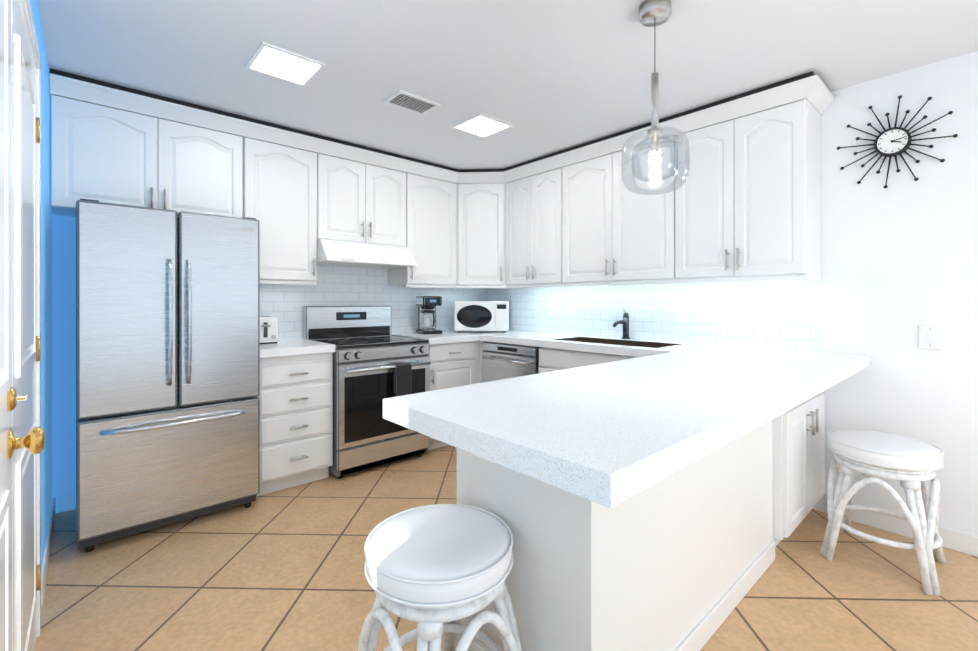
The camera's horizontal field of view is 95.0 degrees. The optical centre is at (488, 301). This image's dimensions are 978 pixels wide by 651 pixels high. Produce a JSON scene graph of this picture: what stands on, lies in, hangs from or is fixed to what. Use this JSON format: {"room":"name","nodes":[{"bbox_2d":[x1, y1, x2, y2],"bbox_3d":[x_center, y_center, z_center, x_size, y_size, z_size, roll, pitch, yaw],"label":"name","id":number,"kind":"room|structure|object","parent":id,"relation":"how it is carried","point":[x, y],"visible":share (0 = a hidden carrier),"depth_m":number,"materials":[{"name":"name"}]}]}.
{"room":"kitchen","nodes":[
{"label":"kitchen","id":0,"kind":"room"},
{"bbox_2d":[30,0,52,565],"bbox_3d":[-0.666,0.013,0.455,0.100,2.420,5.600,0,0,-42],"label":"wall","id":1,"kind":"structure","parent":0,"point":[46,350],"depth_m":2.12,"materials":[{"name":"blue"}]},
{"bbox_2d":[0,0,44,650],"bbox_3d":[-0.896,0.188,0.837,0.068,2.052,0.721,0,0,-42],"label":"door leaf","id":2,"kind":"structure","parent":1,"relation":"in","point":[32,441],"depth_m":0.98,"materials":[{"name":"white"}]},
{"bbox_2d":[12,0,39,650],"bbox_3d":[-1.399,0.188,1.359,0.017,2.052,0.721,0,0,-42],"label":"door leaf","id":3,"kind":"structure","parent":1,"relation":"in","point":[25,358],"depth_m":1.27,"materials":[{"name":"white wood"}]},
{"bbox_2d":[21,0,40,637],"bbox_3d":[-1.158,0.154,1.089,0.016,2.135,1.590,0,0,-42],"label":"door frame","id":4,"kind":"structure","parent":1,"relation":"attached to","point":[27,10],"depth_m":1.63,"materials":[{"name":"white"}]},
{"bbox_2d":[41,498,55,606],"bbox_3d":[-2.136,1.171,2.174,0.012,0.100,1.040,0,0,-42],"label":"baseboard","id":5,"kind":"structure","parent":1,"relation":"attached to","point":[46,557],"depth_m":2.07,"materials":[{"name":"white paint"}]},
{"bbox_2d":[53,215,412,512],"bbox_3d":[-1.302,0.009,3.716,3.515,2.420,0.100,0,0,-42],"label":"wall","id":6,"kind":"structure","parent":0,"point":[64,361],"depth_m":2.60,"materials":[{"name":"blue"}]},
{"bbox_2d":[50,95,242,217],"bbox_3d":[-2.040,-0.787,2.739,0.904,0.585,0.358,0,0,-42],"label":"upper cabinet","id":7,"kind":"object","parent":6,"relation":"attached to","point":[103,154],"visible":0.94,"depth_m":2.58,"materials":[{"name":"white paint"}]},
{"bbox_2d":[243,137,316,280],"bbox_3d":[-1.522,-0.613,3.205,0.479,0.935,0.358,0,0,-42],"label":"upper cabinet","id":8,"kind":"object","parent":6,"relation":"attached to","point":[280,193],"visible":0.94,"depth_m":3.10,"materials":[{"name":"white paint"}]},
{"bbox_2d":[317,153,405,246],"bbox_3d":[-1.063,-0.768,3.618,0.746,0.625,0.358,0,0,-42],"label":"upper cabinet","id":9,"kind":"object","parent":6,"relation":"attached to","point":[360,202],"visible":0.96,"depth_m":3.48,"materials":[{"name":"white paint"}]},
{"bbox_2d":[317,239,416,268],"bbox_3d":[-1.016,-0.367,3.565,0.742,0.171,0.498,0,0,-42],"label":"range hood","id":10,"kind":"object","parent":9,"relation":"attached to","point":[338,253],"visible":0.77,"depth_m":3.41,"materials":[{"name":"white paint"}]},
{"bbox_2d":[260,265,485,339],"bbox_3d":[-0.931,-0.013,3.977,2.397,0.865,0.008,0,0,-42],"label":"backsplash","id":11,"kind":"structure","parent":6,"relation":"attached to","point":[283,304],"depth_m":3.79,"materials":[{"name":"white tile"}]},
{"bbox_2d":[388,173,455,284],"bbox_3d":[-0.587,-0.613,4.046,0.526,0.935,0.358,0,0,-42],"label":"upper cabinet","id":12,"kind":"object","parent":6,"relation":"attached to","point":[431,223],"visible":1,"depth_m":3.92,"materials":[{"name":"white paint"}]},
{"bbox_2d":[35,445,977,650],"bbox_3d":[0.418,1.262,1.430,4.015,0.080,5.800,0,0,-42],"label":"floor","id":13,"kind":"structure","parent":0,"point":[281,570],"depth_m":1.93,"materials":[{"name":"beige tile"}]},
{"bbox_2d":[76,198,259,551],"bbox_3d":[-1.848,0.365,2.600,0.800,1.712,0.750,0,0,-42],"label":"refrigerator","id":14,"kind":"object","parent":13,"relation":"on","point":[167,366],"visible":1,"depth_m":2.32,"materials":[{"name":"grey metal"}]},
{"bbox_2d":[257,352,332,495],"bbox_3d":[-1.424,0.783,3.096,0.478,0.875,0.654,0,0,-42],"label":"drawers","id":15,"kind":"object","parent":13,"relation":"on","point":[295,396],"visible":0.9,"depth_m":2.88,"materials":[{"name":"white paint"}]},
{"bbox_2d":[260,339,334,357],"bbox_3d":[-1.426,0.318,3.098,0.481,0.052,0.636,0,0,-42],"label":"countertop","id":16,"kind":"structure","parent":15,"relation":"on","point":[288,347],"depth_m":2.91,"materials":[{"name":"white stone"}]},
{"bbox_2d":[260,316,277,344],"bbox_3d":[-1.565,0.198,3.070,0.170,0.187,0.290,0,0,-42],"label":"toaster","id":17,"kind":"object","parent":16,"relation":"on","point":[268,330],"visible":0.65,"depth_m":3.00,"materials":[{"name":"white plastic"}]},
{"bbox_2d":[303,306,430,478],"bbox_3d":[-0.930,0.630,3.471,0.746,1.180,0.723,0,0,-42],"label":"range","id":18,"kind":"object","parent":13,"relation":"on","point":[375,362],"visible":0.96,"depth_m":3.25,"materials":[{"name":"grey metal"}]},
{"bbox_2d":[358,504,521,650],"bbox_3d":[-0.138,0.939,1.267,0.414,0.572,0.414,0,0,-42],"label":"stool","id":19,"kind":"object","parent":13,"relation":"on","point":[436,572],"visible":1,"depth_m":1.16,"materials":[{"name":"white leather"}]},
{"bbox_2d":[428,341,479,449],"bbox_3d":[-0.250,0.782,4.151,1.163,0.875,0.654,0,0,-42],"label":"base cabinet","id":20,"kind":"object","parent":13,"relation":"on","point":[451,365],"visible":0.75,"depth_m":3.72,"materials":[{"name":"white paint"}]},
{"bbox_2d":[391,330,479,344],"bbox_3d":[-0.492,0.317,3.935,0.517,0.052,0.639,0,0,-42],"label":"countertop","id":21,"kind":"structure","parent":20,"relation":"on","point":[451,336],"depth_m":3.81,"materials":[{"name":"white stone"}]},
{"bbox_2d":[416,296,441,333],"bbox_3d":[-0.537,0.123,4.047,0.180,0.335,0.253,0,0,-27],"label":"coffee maker","id":22,"kind":"object","parent":21,"relation":"on","point":[426,321],"visible":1,"depth_m":4.02,"materials":[{"name":"black plastic"}]},
{"bbox_2d":[480,341,483,382],"bbox_3d":[0.159,0.782,4.120,0.597,0.875,0.046,0,0,-42],"label":"base cabinet","id":23,"kind":"object","parent":13,"relation":"on","point":[481,350],"depth_m":3.92,"materials":[{"name":"white paint"}]},
{"bbox_2d":[482,341,538,382],"bbox_3d":[0.354,0.784,3.827,0.664,0.871,0.626,0,0,-42],"label":"dishwasher","id":24,"kind":"object","parent":13,"relation":"on","point":[500,361],"visible":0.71,"depth_m":3.64,"materials":[{"name":"grey metal"}]},
{"bbox_2d":[538,347,637,373],"bbox_3d":[0.931,0.782,3.219,0.653,0.875,1.043,0,0,-42],"label":"base cabinet","id":25,"kind":"object","parent":13,"relation":"on","point":[551,359],"visible":0.12,"depth_m":3.19,"materials":[{"name":"white paint"}]},
{"bbox_2d":[457,392,824,650],"bbox_3d":[0.903,0.787,2.082,2.212,0.867,0.713,0,0,-42],"label":"base cabinet","id":26,"kind":"object","parent":13,"relation":"on","point":[682,559],"visible":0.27,"depth_m":1.44,"materials":[{"name":"white paint"}]},
{"bbox_2d":[383,346,851,507],"bbox_3d":[0.633,0.323,1.679,1.860,0.060,0.795,0,0,-42],"label":"countertop","id":27,"kind":"structure","parent":26,"relation":"on","point":[611,434],"depth_m":1.21,"materials":[{"name":"white stone"}]},
{"bbox_2d":[476,330,869,374],"bbox_3d":[0.779,0.387,3.392,0.646,0.190,3.147,0,0,-42],"label":"countertop","id":28,"kind":"structure","parent":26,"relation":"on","point":[595,344],"depth_m":3.05,"materials":[{"name":"white stone"}]},
{"bbox_2d":[454,301,508,332],"bbox_3d":[-0.062,0.145,4.295,0.500,0.290,0.376,0,0,3],"label":"microwave","id":29,"kind":"object","parent":28,"relation":"on","point":[481,315],"visible":1,"depth_m":4.11,"materials":[{"name":"white plastic"}]},
{"bbox_2d":[613,305,629,338],"bbox_3d":[1.003,0.161,3.417,0.201,0.259,0.073,0,0,-42],"label":"faucet","id":30,"kind":"object","parent":28,"relation":"on","point":[625,321],"visible":1,"depth_m":3.44,"materials":[{"name":"grey metal"}]},
{"bbox_2d":[820,429,945,595],"bbox_3d":[1.862,0.938,2.123,0.414,0.572,0.414,0,0,-42],"label":"stool","id":31,"kind":"object","parent":13,"relation":"on","point":[911,464],"visible":1,"depth_m":2.01,"materials":[{"name":"white wood"}]},
{"bbox_2d":[38,0,977,168],"bbox_3d":[0.418,-1.238,1.428,4.015,0.080,5.800,0,0,-42],"label":"ceiling","id":32,"kind":"structure","parent":0,"point":[545,77],"depth_m":2.19,"materials":[{"name":"white paint"}]},
{"bbox_2d":[245,41,325,86],"bbox_3d":[-1.033,-1.193,2.275,0.300,0.012,0.300,0,0,-42],"label":"ceiling light panel","id":33,"kind":"object","parent":32,"relation":"attached to","point":[271,60],"visible":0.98,"depth_m":2.26,"materials":[{"name":"white paint"}]},
{"bbox_2d":[383,90,439,115],"bbox_3d":[-0.465,-1.193,2.705,0.280,0.012,0.200,0,0,-42],"label":"ceiling vent","id":34,"kind":"object","parent":32,"relation":"in","point":[409,102],"visible":0.98,"depth_m":2.70,"materials":[{"name":"white metal"}]},
{"bbox_2d":[451,113,512,137],"bbox_3d":[-0.046,-1.194,3.062,0.300,0.012,0.300,0,0,-42],"label":"ceiling light panel","id":35,"kind":"object","parent":32,"relation":"attached to","point":[481,125],"visible":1,"depth_m":3.05,"materials":[{"name":"white paint"}]},
{"bbox_2d":[622,0,689,194],"bbox_3d":[0.674,-0.821,1.820,0.260,0.755,0.260,0,0,-42],"label":"pendant lamp","id":36,"kind":"object","parent":32,"relation":"hanging from","point":[655,137],"visible":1,"depth_m":1.82,"materials":[{"name":"clear glass"}]},
{"bbox_2d":[514,51,977,535],"bbox_3d":[1.873,0.010,2.738,0.100,2.420,5.600,0,0,-42],"label":"wall","id":37,"kind":"structure","parent":0,"point":[899,259],"depth_m":2.33,"materials":[{"name":"white paint"}]},
{"bbox_2d":[455,183,505,285],"bbox_3d":[-0.059,-0.614,4.331,0.636,0.935,0.640,0,0,-42],"label":"upper cabinet","id":38,"kind":"object","parent":37,"relation":"attached to","point":[480,233],"visible":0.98,"depth_m":4.10,"materials":[{"name":"white paint"}]},
{"bbox_2d":[506,168,561,284],"bbox_3d":[0.474,-0.613,3.946,0.358,0.935,0.644,0,0,-42],"label":"upper cabinet","id":39,"kind":"object","parent":37,"relation":"attached to","point":[533,229],"visible":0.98,"depth_m":3.82,"materials":[{"name":"white paint"}]},
{"bbox_2d":[562,147,674,282],"bbox_3d":[1.002,-0.613,3.359,0.358,0.935,0.926,0,0,-42],"label":"upper cabinet","id":40,"kind":"object","parent":37,"relation":"attached to","point":[614,229],"visible":0.73,"depth_m":3.25,"materials":[{"name":"white paint"}]},
{"bbox_2d":[50,68,833,183],"bbox_3d":[-0.174,-1.123,2.461,3.307,0.084,2.723,0,0,-42],"label":"crown molding","id":41,"kind":"structure","parent":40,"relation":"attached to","point":[814,91],"depth_m":2.81,"materials":[{"name":"white paint"}]},
{"bbox_2d":[260,274,821,287],"bbox_3d":[0.150,-0.130,2.781,2.397,0.026,2.657,0,0,-42],"label":"rail","id":42,"kind":"object","parent":40,"relation":"attached to","point":[764,278],"visible":0.88,"depth_m":3.10,"materials":[{"name":"white paint"}]},
{"bbox_2d":[486,280,821,351],"bbox_3d":[0.944,0.073,3.691,0.008,0.437,2.940,0,0,-42],"label":"backsplash","id":43,"kind":"structure","parent":37,"relation":"attached to","point":[784,314],"depth_m":3.19,"materials":[{"name":"white tile"}]},
{"bbox_2d":[551,304,556,316],"bbox_3d":[0.591,0.082,4.073,0.005,0.115,0.070,0,0,-42],"label":"outlet","id":44,"kind":"object","parent":43,"relation":"attached to","point":[553,306],"depth_m":4.07,"materials":[{"name":"white plastic"}]},
{"bbox_2d":[568,304,574,316],"bbox_3d":[0.724,0.082,3.924,0.005,0.115,0.070,0,0,-42],"label":"outlet","id":45,"kind":"object","parent":43,"relation":"attached to","point":[571,307],"depth_m":3.92,"materials":[{"name":"white plastic"}]},
{"bbox_2d":[675,99,820,278],"bbox_3d":[1.554,-0.612,2.746,0.358,0.935,0.716,0,0,-42],"label":"upper cabinet","id":46,"kind":"object","parent":37,"relation":"attached to","point":[748,198],"visible":0.94,"depth_m":2.58,"materials":[{"name":"white paint"}]},
{"bbox_2d":[836,95,957,188],"bbox_3d":[2.118,-0.834,2.352,0.043,0.475,0.475,0,0,-42],"label":"wall clock","id":47,"kind":"object","parent":37,"relation":"attached to","point":[894,141],"visible":0.96,"depth_m":2.34,"materials":[{"name":"black plastic"}]},
{"bbox_2d":[827,503,977,556],"bbox_3d":[2.824,1.171,1.597,0.014,0.100,2.630,0,0,-42],"label":"baseboard","id":48,"kind":"structure","parent":37,"relation":"attached to","point":[960,541],"depth_m":2.32,"materials":[{"name":"white paint"}]},
{"bbox_2d":[919,324,941,349],"bbox_3d":[2.226,0.181,2.262,0.010,0.124,0.084,0,0,-42],"label":"switch plate","id":49,"kind":"object","parent":37,"relation":"attached to","point":[930,336],"visible":1,"depth_m":2.26,"materials":[{"name":"white plastic"}]}
]}

